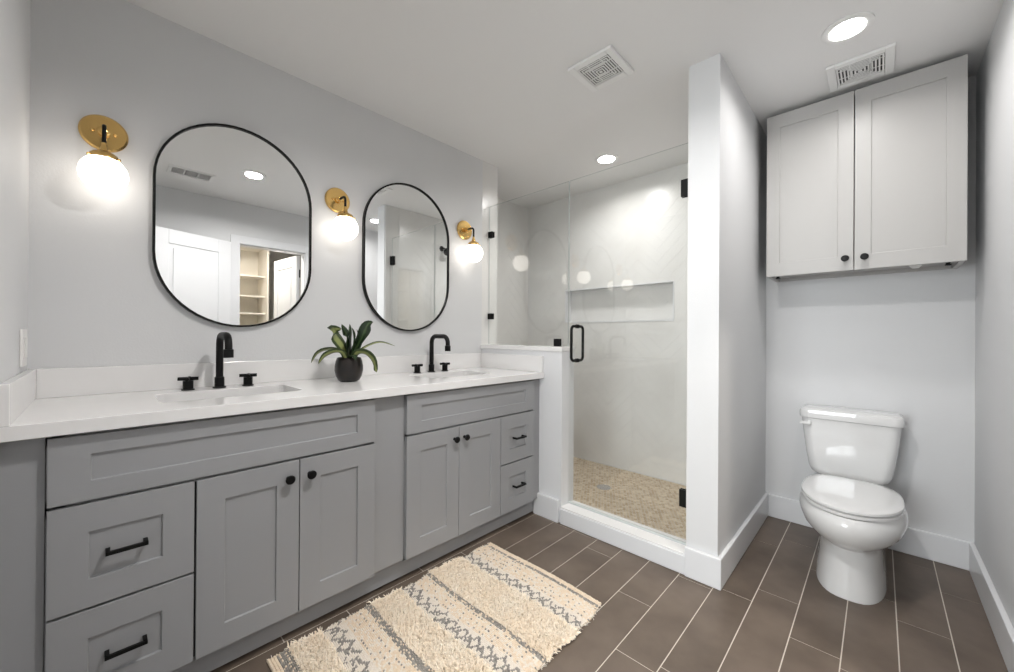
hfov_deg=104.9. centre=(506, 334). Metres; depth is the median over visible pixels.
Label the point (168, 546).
vanity cabinet
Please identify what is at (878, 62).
ceiling vent
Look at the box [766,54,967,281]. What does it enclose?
upper cabinet
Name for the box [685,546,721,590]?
baseboard
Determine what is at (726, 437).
wall
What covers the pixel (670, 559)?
trim
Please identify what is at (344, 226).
wall sconce
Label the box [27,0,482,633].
wall
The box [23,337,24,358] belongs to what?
socket
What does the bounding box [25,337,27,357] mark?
socket
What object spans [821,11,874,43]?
recessed light
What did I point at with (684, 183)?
shower door
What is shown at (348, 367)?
potted plant
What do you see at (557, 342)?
glass panel
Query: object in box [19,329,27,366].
outlet cover
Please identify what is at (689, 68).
wall
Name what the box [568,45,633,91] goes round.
ceiling vent
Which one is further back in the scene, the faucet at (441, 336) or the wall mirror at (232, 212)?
the faucet at (441, 336)
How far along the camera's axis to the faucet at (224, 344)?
1.66 m
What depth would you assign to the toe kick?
1.62 m
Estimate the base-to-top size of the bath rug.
0.021 m
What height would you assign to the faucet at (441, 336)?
0.238 m
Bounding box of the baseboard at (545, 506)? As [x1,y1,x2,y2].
[533,492,558,522]
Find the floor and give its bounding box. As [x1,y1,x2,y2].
[210,456,1007,671]
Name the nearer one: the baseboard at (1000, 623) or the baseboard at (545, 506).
the baseboard at (1000, 623)
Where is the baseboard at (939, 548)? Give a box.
[768,494,974,570]
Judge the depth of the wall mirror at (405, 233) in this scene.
2.41 m
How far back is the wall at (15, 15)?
1.12 m
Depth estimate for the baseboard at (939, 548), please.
2.04 m
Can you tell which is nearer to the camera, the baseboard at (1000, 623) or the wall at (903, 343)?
the baseboard at (1000, 623)
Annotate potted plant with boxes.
[311,320,393,381]
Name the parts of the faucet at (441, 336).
handle, spout, handle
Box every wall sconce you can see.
[77,114,128,192]
[325,188,357,240]
[457,220,482,262]
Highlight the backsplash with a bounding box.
[36,353,480,398]
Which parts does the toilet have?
flush lever, tank lid, tank, seat, lid, bowl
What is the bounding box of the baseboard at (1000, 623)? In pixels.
[969,543,1013,671]
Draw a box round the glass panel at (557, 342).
[488,181,568,345]
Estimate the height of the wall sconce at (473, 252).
0.310 m
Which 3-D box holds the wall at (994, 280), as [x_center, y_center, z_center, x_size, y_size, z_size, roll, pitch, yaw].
[1.299,-0.070,0.783,0.110,2.450,3.274,0,0,44]
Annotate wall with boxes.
[0,0,30,382]
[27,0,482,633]
[481,161,573,521]
[497,198,528,344]
[528,75,975,542]
[686,68,689,545]
[687,53,767,587]
[974,0,1013,627]
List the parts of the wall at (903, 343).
niche trim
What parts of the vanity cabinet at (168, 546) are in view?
filler panel, drawer, drawer, handle, handle, door, knob, knob, door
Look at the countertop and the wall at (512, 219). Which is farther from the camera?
the wall at (512, 219)
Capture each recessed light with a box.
[595,153,618,163]
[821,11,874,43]
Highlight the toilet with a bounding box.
[799,404,908,604]
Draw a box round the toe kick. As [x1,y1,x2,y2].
[172,501,532,671]
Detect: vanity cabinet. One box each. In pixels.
[0,398,374,671]
[402,379,538,561]
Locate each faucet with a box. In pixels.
[177,332,256,390]
[412,334,450,372]
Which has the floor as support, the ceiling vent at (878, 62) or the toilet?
the toilet
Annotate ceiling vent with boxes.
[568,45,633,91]
[826,42,895,91]
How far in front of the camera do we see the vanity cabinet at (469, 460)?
2.04 m
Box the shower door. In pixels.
[568,143,687,545]
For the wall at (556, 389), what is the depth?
2.47 m
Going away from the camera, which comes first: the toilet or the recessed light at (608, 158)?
the toilet
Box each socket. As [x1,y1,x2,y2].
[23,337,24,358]
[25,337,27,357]
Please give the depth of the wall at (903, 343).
2.50 m
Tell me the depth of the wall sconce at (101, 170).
1.41 m
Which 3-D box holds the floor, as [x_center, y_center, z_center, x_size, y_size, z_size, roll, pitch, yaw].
[0.829,1.166,1.199,4.767,0.094,3.460,0,0,44]
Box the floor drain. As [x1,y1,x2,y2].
[596,484,610,489]
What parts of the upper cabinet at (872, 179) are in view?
door, knob, knob, hanging rail, door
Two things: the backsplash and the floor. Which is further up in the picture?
the backsplash
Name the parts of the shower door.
handle, handle, glass pane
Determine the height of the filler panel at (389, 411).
0.764 m
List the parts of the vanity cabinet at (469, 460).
door, knob, knob, door, drawer, drawer, handle, handle, filler panel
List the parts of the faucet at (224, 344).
handle, spout, handle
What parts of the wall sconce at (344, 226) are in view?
arm, globe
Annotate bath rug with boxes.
[266,542,600,671]
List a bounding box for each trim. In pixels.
[480,344,574,351]
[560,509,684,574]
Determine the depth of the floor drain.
2.86 m
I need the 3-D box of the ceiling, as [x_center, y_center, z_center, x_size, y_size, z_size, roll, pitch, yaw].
[0.798,-1.347,1.250,4.900,0.100,3.460,0,0,44]
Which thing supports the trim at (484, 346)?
on the wall at (556, 389)
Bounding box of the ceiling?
[125,0,1003,208]
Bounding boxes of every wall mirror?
[152,123,311,326]
[362,183,448,330]
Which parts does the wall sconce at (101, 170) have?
globe, arm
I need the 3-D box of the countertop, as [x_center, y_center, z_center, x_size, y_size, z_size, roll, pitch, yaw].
[-0.715,0.197,1.918,0.598,0.142,2.131,0,0,44]
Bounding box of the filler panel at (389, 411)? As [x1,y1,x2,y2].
[373,395,403,572]
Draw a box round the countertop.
[0,353,543,442]

